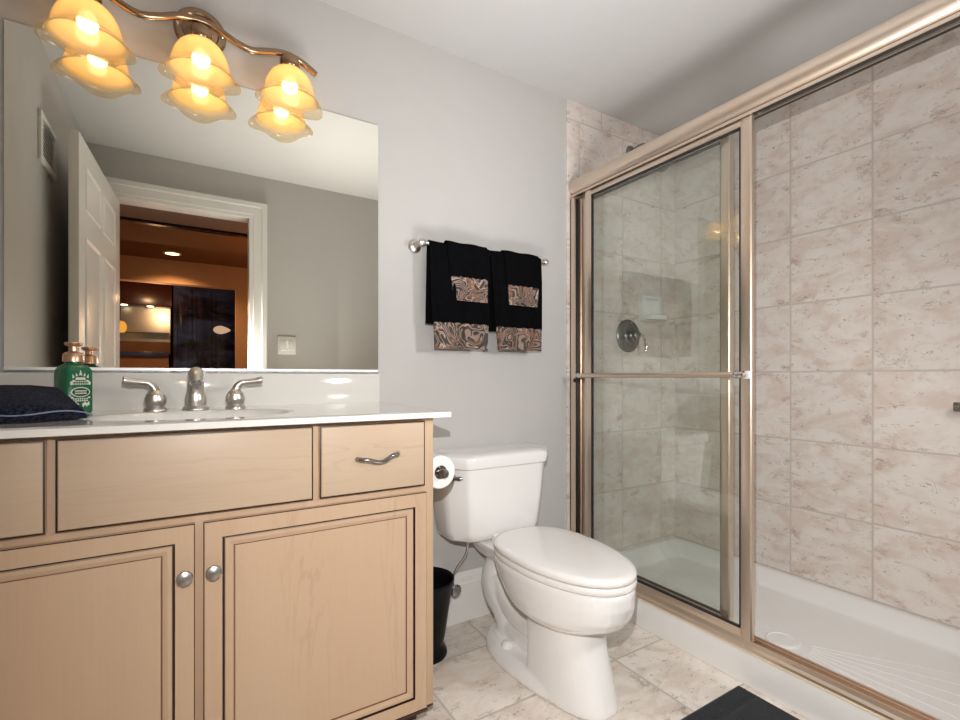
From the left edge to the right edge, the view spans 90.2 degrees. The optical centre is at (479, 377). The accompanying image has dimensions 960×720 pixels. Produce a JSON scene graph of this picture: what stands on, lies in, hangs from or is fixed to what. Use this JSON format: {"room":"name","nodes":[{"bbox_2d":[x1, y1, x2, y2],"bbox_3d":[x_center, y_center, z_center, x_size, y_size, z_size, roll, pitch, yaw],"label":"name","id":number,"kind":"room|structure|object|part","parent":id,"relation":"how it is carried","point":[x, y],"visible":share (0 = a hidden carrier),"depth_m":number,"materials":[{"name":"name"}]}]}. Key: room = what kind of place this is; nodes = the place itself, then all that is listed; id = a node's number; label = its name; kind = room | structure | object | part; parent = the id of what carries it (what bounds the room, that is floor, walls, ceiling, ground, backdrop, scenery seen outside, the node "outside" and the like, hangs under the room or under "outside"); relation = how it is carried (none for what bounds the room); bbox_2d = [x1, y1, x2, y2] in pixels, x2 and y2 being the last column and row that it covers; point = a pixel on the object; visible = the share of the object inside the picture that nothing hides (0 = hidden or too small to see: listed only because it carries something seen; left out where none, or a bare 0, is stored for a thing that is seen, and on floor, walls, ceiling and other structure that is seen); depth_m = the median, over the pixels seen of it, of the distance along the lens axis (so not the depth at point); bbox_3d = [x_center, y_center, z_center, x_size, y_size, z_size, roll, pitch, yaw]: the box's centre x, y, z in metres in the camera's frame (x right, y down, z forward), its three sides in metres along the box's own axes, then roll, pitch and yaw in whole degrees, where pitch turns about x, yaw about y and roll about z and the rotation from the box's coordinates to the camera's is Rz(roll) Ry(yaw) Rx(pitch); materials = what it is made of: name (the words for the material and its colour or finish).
{"room":"bathroom","nodes":[
{"label":"bathroom","id":0,"kind":"room"},
{"bbox_2d":[0,0,674,572],"bbox_3d":[-0.143,-0.160,2.014,3.081,2.338,0.128,0,0,-32],"label":"wall","id":1,"kind":"structure","parent":0,"point":[469,152],"depth_m":2.07,"materials":[{"name":"beige paint"}]},
{"bbox_2d":[44,0,322,115],"bbox_3d":[-0.851,-1.015,1.409,0.759,0.271,0.215,0,0,-32],"label":"vanity light","id":2,"kind":"object","parent":1,"relation":"attached to","point":[87,27],"visible":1,"depth_m":1.40,"materials":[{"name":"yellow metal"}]},
{"bbox_3d":[-1.054,-0.954,1.285,0.048,0.053,0.048,0,0,-32],"label":"bulb","id":3,"kind":"part","parent":2,"relation":"part of","materials":[{"name":"white glass"}]},
{"bbox_3d":[-1.054,-0.944,1.285,0.186,0.117,0.186,0,0,13],"label":"lamp shade","id":4,"kind":"part","parent":2,"relation":"part of","materials":[{"name":"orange glass"}]},
{"bbox_3d":[-0.830,-0.938,1.422,0.186,0.117,0.186,0,0,13],"label":"lamp shade","id":5,"kind":"part","parent":2,"relation":"part of","materials":[{"name":"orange glass"}]},
{"bbox_3d":[-0.830,-0.948,1.422,0.048,0.053,0.048,0,0,-32],"label":"bulb","id":6,"kind":"part","parent":2,"relation":"part of","materials":[{"name":"white glass"}]},
{"bbox_3d":[-0.858,-1.039,1.405,0.741,0.077,0.020,0,0,-32],"label":"rod","id":7,"kind":"part","parent":2,"relation":"part of","materials":[{"name":"brown metal"}]},
{"bbox_3d":[-0.617,-0.938,1.552,0.186,0.117,0.186,0,0,-1],"label":"lamp shade","id":8,"kind":"part","parent":2,"relation":"part of","materials":[{"name":"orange glass"}]},
{"bbox_3d":[-0.617,-0.948,1.552,0.048,0.053,0.048,0,0,-32],"label":"bulb","id":9,"kind":"part","parent":2,"relation":"part of","materials":[{"name":"white glass"}]},
{"bbox_2d":[0,372,379,409],"bbox_3d":[-0.848,0.041,1.504,1.102,0.107,0.018,0,0,-32],"label":"backsplash","id":10,"kind":"structure","parent":1,"relation":"attached to","point":[109,393],"depth_m":1.52,"materials":[{"name":"stone"}]},
{"bbox_2d":[4,19,377,373],"bbox_3d":[-0.819,-0.479,1.528,1.023,0.930,0.008,0,0,-32],"label":"wall mirror","id":11,"kind":"object","parent":1,"relation":"attached to","point":[156,220],"visible":0.98,"depth_m":1.46,"materials":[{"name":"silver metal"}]},
{"bbox_2d":[451,542,468,596],"bbox_3d":[-0.091,0.743,1.907,0.105,0.242,0.093,0,0,-32],"label":"water supply line","id":12,"kind":"object","parent":1,"relation":"attached to","point":[456,589],"visible":0.52,"depth_m":1.89,"materials":[{"name":"silver metal"}]},
{"bbox_3d":[-0.095,0.834,1.869,0.048,0.048,0.018,0,0,-32],"label":"valve handle","id":13,"kind":"part","parent":12,"relation":"part of","materials":[{"name":"silver metal"}]},
{"bbox_2d":[446,567,492,626],"bbox_3d":[0.008,0.909,2.032,0.956,0.200,0.016,0,0,-32],"label":"baseboard","id":14,"kind":"structure","parent":1,"relation":"attached to","point":[471,603],"depth_m":1.99,"materials":[{"name":"white paint"}]},
{"bbox_2d":[408,238,548,264],"bbox_3d":[0.021,-0.514,1.999,0.654,0.054,0.084,0,0,-32],"label":"towel rail","id":15,"kind":"object","parent":1,"relation":"attached to","point":[414,245],"visible":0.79,"depth_m":1.86,"materials":[{"name":"silver metal"}]},
{"bbox_3d":[-0.235,-0.514,1.842,0.054,0.054,0.084,0,0,-32],"label":"post","id":16,"kind":"part","parent":15,"relation":"part of","materials":[{"name":"silver metal"}]},
{"bbox_2d":[425,240,489,349],"bbox_3d":[-0.080,-0.319,1.895,0.279,0.417,0.047,0,0,-32],"label":"hand towel","id":17,"kind":"object","parent":15,"relation":"hanging from","point":[458,324],"visible":0.77,"depth_m":1.85,"materials":[{"name":"black fabric"}]},
{"bbox_2d":[444,240,488,302],"bbox_3d":[-0.057,-0.394,1.914,0.190,0.286,0.052,0,0,-32],"label":"hand towel","id":18,"kind":"object","parent":15,"relation":"hanging from","point":[468,263],"visible":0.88,"depth_m":1.90,"materials":[{"name":"black fabric"}]},
{"bbox_2d":[488,250,541,350],"bbox_3d":[0.150,-0.320,2.040,0.272,0.414,0.041,0,0,-32],"label":"hand towel","id":19,"kind":"object","parent":15,"relation":"hanging from","point":[517,328],"visible":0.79,"depth_m":2.00,"materials":[{"name":"black fabric"}]},
{"bbox_2d":[501,250,538,307],"bbox_3d":[0.169,-0.393,2.054,0.189,0.285,0.052,0,0,-32],"label":"hand towel","id":20,"kind":"object","parent":15,"relation":"hanging from","point":[521,269],"visible":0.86,"depth_m":2.04,"materials":[{"name":"black fabric"}]},
{"bbox_3d":[0.276,-0.514,2.156,0.054,0.054,0.084,0,0,-32],"label":"post","id":21,"kind":"part","parent":15,"relation":"part of","materials":[{"name":"silver metal"}]},
{"bbox_2d":[616,319,647,351],"bbox_3d":[0.794,-0.216,2.467,0.172,0.172,0.079,0,0,-32],"label":"shower valve","id":22,"kind":"object","parent":1,"relation":"attached to","point":[628,335],"visible":1,"depth_m":2.47,"materials":[{"name":"grey metal"}]},
{"bbox_3d":[0.835,-0.178,2.461,0.066,0.096,0.020,0,0,-24],"label":"lever","id":23,"kind":"part","parent":22,"relation":"part of","materials":[{"name":"silver metal"}]},
{"bbox_2d":[626,143,667,171],"bbox_3d":[0.852,-1.113,2.409,0.084,0.200,0.238,0,0,-32],"label":"shower","id":24,"kind":"object","parent":1,"relation":"attached to","point":[629,148],"visible":0.18,"depth_m":2.48,"materials":[{"name":"silver metal"}]},
{"bbox_2d":[639,294,667,322],"bbox_3d":[0.934,-0.369,2.542,0.150,0.140,0.098,0,0,-32],"label":"soap dish","id":25,"kind":"object","parent":1,"relation":"attached to","point":[650,310],"visible":1,"depth_m":2.54,"materials":[{"name":"white ceramic"}]},
{"bbox_2d":[414,613,808,719],"bbox_3d":[0.342,1.049,1.222,3.081,0.080,1.985,0,0,-32],"label":"floor","id":26,"kind":"structure","parent":0,"point":[655,679],"depth_m":1.58,"materials":[{"name":"tile"}]},
{"bbox_2d":[0,418,432,719],"bbox_3d":[-0.714,0.560,1.270,1.085,0.898,0.556,0,0,-32],"label":"vanity cabinet","id":27,"kind":"object","parent":26,"relation":"on","point":[276,572],"visible":0.93,"depth_m":1.07,"materials":[{"name":"brown wood"}]},
{"bbox_3d":[-0.932,0.210,0.859,0.231,0.180,0.019,0,0,-32],"label":"drawer","id":28,"kind":"part","parent":27,"relation":"part of","materials":[{"name":"brown wood"}]},
{"bbox_3d":[-0.827,0.619,0.923,0.475,0.600,0.019,0,0,-32],"label":"cabinet door","id":29,"kind":"part","parent":27,"relation":"part of","materials":[{"name":"brown wood"}]},
{"bbox_3d":[-0.617,0.210,1.052,0.480,0.180,0.019,0,0,-32],"label":"false drawer","id":30,"kind":"part","parent":27,"relation":"part of","materials":[{"name":"brown wood"}]},
{"bbox_3d":[-0.627,0.425,1.016,0.031,0.031,0.031,0,0,-32],"label":"knob","id":31,"kind":"part","parent":27,"relation":"part of","materials":[{"name":"grey metal"}]},
{"bbox_3d":[-0.581,0.424,1.044,0.031,0.031,0.031,0,0,-32],"label":"knob","id":32,"kind":"part","parent":27,"relation":"part of","materials":[{"name":"grey metal"}]},
{"bbox_2d":[0,372,450,438],"bbox_3d":[-0.701,0.105,1.278,1.115,0.235,0.559,0,0,-32],"label":"countertop","id":33,"kind":"structure","parent":27,"relation":"on","point":[282,398],"depth_m":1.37,"materials":[{"name":"stone"}]},
{"bbox_2d":[0,385,91,422],"bbox_3d":[-1.000,0.054,1.002,0.291,0.074,0.308,0,0,-32],"label":"folded towel","id":34,"kind":"object","parent":33,"relation":"on","point":[18,403],"visible":1,"depth_m":1.02,"materials":[{"name":"black fabric"}]},
{"bbox_2d":[54,342,92,412],"bbox_3d":[-1.056,0.001,1.243,0.064,0.184,0.061,0,0,22],"label":"soap bottle","id":35,"kind":"object","parent":33,"relation":"on","point":[74,378],"visible":0.88,"depth_m":1.23,"materials":[{"name":"green plastic"}]},
{"bbox_2d":[122,367,262,410],"bbox_3d":[-0.802,0.032,1.356,0.350,0.123,0.154,0,0,-32],"label":"faucet","id":36,"kind":"object","parent":33,"relation":"on","point":[155,399],"visible":1,"depth_m":1.36,"materials":[{"name":"silver metal"}]},
{"bbox_3d":[-0.932,0.022,1.319,0.088,0.048,0.026,0,0,-44],"label":"lever","id":37,"kind":"part","parent":36,"relation":"part of","materials":[{"name":"silver metal"}]},
{"bbox_3d":[-0.909,0.064,1.341,0.056,0.059,0.056,0,0,-32],"label":"handle","id":38,"kind":"part","parent":36,"relation":"part of","materials":[{"name":"silver metal"}]},
{"bbox_3d":[-0.804,0.032,1.354,0.068,0.123,0.154,0,0,-32],"label":"spout","id":39,"kind":"part","parent":36,"relation":"part of","materials":[{"name":"silver metal"}]},
{"bbox_3d":[-0.739,0.064,1.445,0.056,0.059,0.056,0,0,-32],"label":"handle","id":40,"kind":"part","parent":36,"relation":"part of","materials":[{"name":"silver metal"}]},
{"bbox_3d":[-0.710,0.022,1.455,0.088,0.048,0.026,0,0,-19],"label":"lever","id":41,"kind":"part","parent":36,"relation":"part of","materials":[{"name":"silver metal"}]},
{"bbox_3d":[-0.381,0.619,1.196,0.539,0.600,0.019,0,0,-32],"label":"cabinet door","id":42,"kind":"part","parent":27,"relation":"part of","materials":[{"name":"brown wood"}]},
{"bbox_3d":[-0.277,0.211,1.260,0.284,0.179,0.019,0,0,-32],"label":"drawer","id":43,"kind":"part","parent":27,"relation":"part of","materials":[{"name":"brown wood"}]},
{"bbox_3d":[-0.260,0.210,1.243,0.123,0.025,0.036,0,0,-32],"label":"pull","id":44,"kind":"part","parent":27,"relation":"part of","materials":[{"name":"silver metal"}]},
{"bbox_2d":[435,466,448,478],"bbox_3d":[-0.166,0.287,1.487,0.076,0.048,0.197,0,0,-32],"label":"toilet roll holder","id":45,"kind":"object","parent":27,"relation":"attached to","point":[440,472],"visible":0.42,"depth_m":1.43,"materials":[{"name":"silver metal"}]},
{"bbox_3d":[-0.146,0.287,1.489,0.029,0.029,0.180,0,0,-32],"label":"arm","id":46,"kind":"part","parent":45,"relation":"part of","materials":[{"name":"silver metal"}]},
{"bbox_2d":[433,453,454,488],"bbox_3d":[-0.145,0.287,1.488,0.100,0.100,0.101,0,0,-32],"label":"toilet roll","id":47,"kind":"object","parent":45,"relation":"on","point":[438,460],"visible":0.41,"depth_m":1.45,"materials":[{"name":"white paper"}]},
{"bbox_2d":[433,567,453,664],"bbox_3d":[-0.201,0.871,1.749,0.216,0.276,0.216,0,0,-32],"label":"waste bin","id":48,"kind":"object","parent":26,"relation":"on","point":[443,579],"visible":0.38,"depth_m":1.70,"materials":[{"name":"black plastic"}]},
{"bbox_2d":[433,442,636,719],"bbox_3d":[0.201,0.647,1.684,0.510,0.724,0.782,0,0,-32],"label":"toilet","id":49,"kind":"object","parent":26,"relation":"on","point":[554,595],"visible":0.98,"depth_m":1.56,"materials":[{"name":"white ceramic"}]},
{"bbox_3d":[-0.087,0.369,1.751,0.056,0.026,0.038,0,0,9],"label":"flush lever","id":50,"kind":"part","parent":49,"relation":"part of","materials":[{"name":"silver metal"}]},
{"bbox_3d":[0.055,0.481,1.922,0.482,0.280,0.208,0,0,-32],"label":"tank","id":51,"kind":"part","parent":49,"relation":"part of","materials":[{"name":"white ceramic"}]},
{"bbox_3d":[0.057,0.313,1.919,0.510,0.056,0.232,0,0,-32],"label":"tank lid","id":52,"kind":"part","parent":49,"relation":"part of","materials":[{"name":"white ceramic"}]},
{"bbox_3d":[0.222,0.815,1.678,0.346,0.388,0.742,0,0,-32],"label":"bowl","id":53,"kind":"part","parent":49,"relation":"part of","materials":[{"name":"white ceramic"}]},
{"bbox_3d":[0.276,0.583,1.591,0.348,0.027,0.544,0,0,-32],"label":"seat lid","id":54,"kind":"part","parent":49,"relation":"part of","materials":[{"name":"white plastic"}]},
{"bbox_3d":[0.277,0.609,1.589,0.348,0.022,0.540,0,0,-32],"label":"seat","id":55,"kind":"part","parent":49,"relation":"part of","materials":[{"name":"white plastic"}]},
{"bbox_2d":[681,686,799,719],"bbox_3d":[0.858,1.000,1.115,0.428,0.012,0.772,0,0,-32],"label":"bath mat","id":56,"kind":"object","parent":26,"relation":"on","point":[738,703],"visible":1,"depth_m":1.43,"materials":[{"name":"black fabric"}]},
{"bbox_2d":[620,537,959,719],"bbox_3d":[1.217,0.953,1.756,0.787,0.110,1.731,0,0,-32],"label":"shower pan","id":57,"kind":"object","parent":26,"relation":"on","point":[913,660],"visible":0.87,"depth_m":1.76,"materials":[{"name":"white plastic"}]},
{"bbox_2d":[569,0,959,719],"bbox_3d":[0.913,-0.022,1.568,0.088,1.844,1.733,0,0,-32],"label":"shower door frame","id":58,"kind":"structure","parent":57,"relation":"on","point":[927,20],"depth_m":1.49,"materials":[{"name":"beige metal"}]},
{"bbox_2d":[580,134,733,621],"bbox_3d":[0.684,0.002,1.986,0.028,1.738,0.744,0,0,-32],"label":"sliding shower door","id":59,"kind":"structure","parent":58,"relation":"attached to","point":[726,144],"depth_m":1.68,"materials":[{"name":"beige metal"}]},
{"bbox_3d":[0.684,-0.853,1.986,0.022,0.028,0.676,0,0,-32],"label":"rail","id":60,"kind":"part","parent":59,"relation":"part of","materials":[{"name":"beige metal"}]},
{"bbox_3d":[0.684,0.856,1.986,0.022,0.030,0.676,0,0,-32],"label":"rail","id":61,"kind":"part","parent":59,"relation":"part of","materials":[{"name":"beige metal"}]},
{"bbox_2d":[576,113,753,641],"bbox_3d":[0.671,0.002,1.887,0.080,1.738,0.772,0,0,-32],"label":"sliding shower door","id":62,"kind":"structure","parent":58,"relation":"attached to","point":[744,629],"depth_m":1.60,"materials":[{"name":"beige metal"}]},
{"bbox_3d":[0.697,-0.853,1.903,0.014,0.028,0.696,0,0,-32],"label":"rail","id":63,"kind":"part","parent":62,"relation":"part of","materials":[{"name":"beige metal"}]},
{"bbox_3d":[0.697,0.856,1.903,0.014,0.030,0.696,0,0,-32],"label":"rail","id":64,"kind":"part","parent":62,"relation":"part of","materials":[{"name":"beige metal"}]},
{"bbox_3d":[0.882,-0.008,1.578,0.005,0.026,0.020,0,0,-32],"label":"plate","id":65,"kind":"part","parent":62,"relation":"part of","materials":[{"name":"white metal"}]},
{"bbox_3d":[0.912,-0.908,1.567,0.084,0.072,1.733,0,0,-32],"label":"header rail","id":66,"kind":"part","parent":58,"relation":"part of","materials":[{"name":"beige metal"}]},
{"bbox_2d":[318,0,925,135],"bbox_3d":[0.342,-1.369,1.222,3.081,0.080,1.985,0,0,-32],"label":"ceiling","id":67,"kind":"structure","parent":0,"point":[653,66],"depth_m":1.89,"materials":[{"name":"paint"}]},
{"bbox_2d":[675,27,959,629],"bbox_3d":[1.635,-0.160,1.945,0.120,2.338,1.865,0,0,-32],"label":"wall","id":68,"kind":"structure","parent":0,"point":[857,177],"depth_m":2.01,"materials":[{"name":"tile"}]},
{"bbox_2d":[953,402,959,410],"bbox_3d":[1.801,0.103,1.503,0.060,0.040,0.448,0,0,-32],"label":"grab bar","id":69,"kind":"object","parent":68,"relation":"attached to","point":[956,405],"visible":1,"depth_m":1.67,"materials":[{"name":"silver metal"}]}
]}

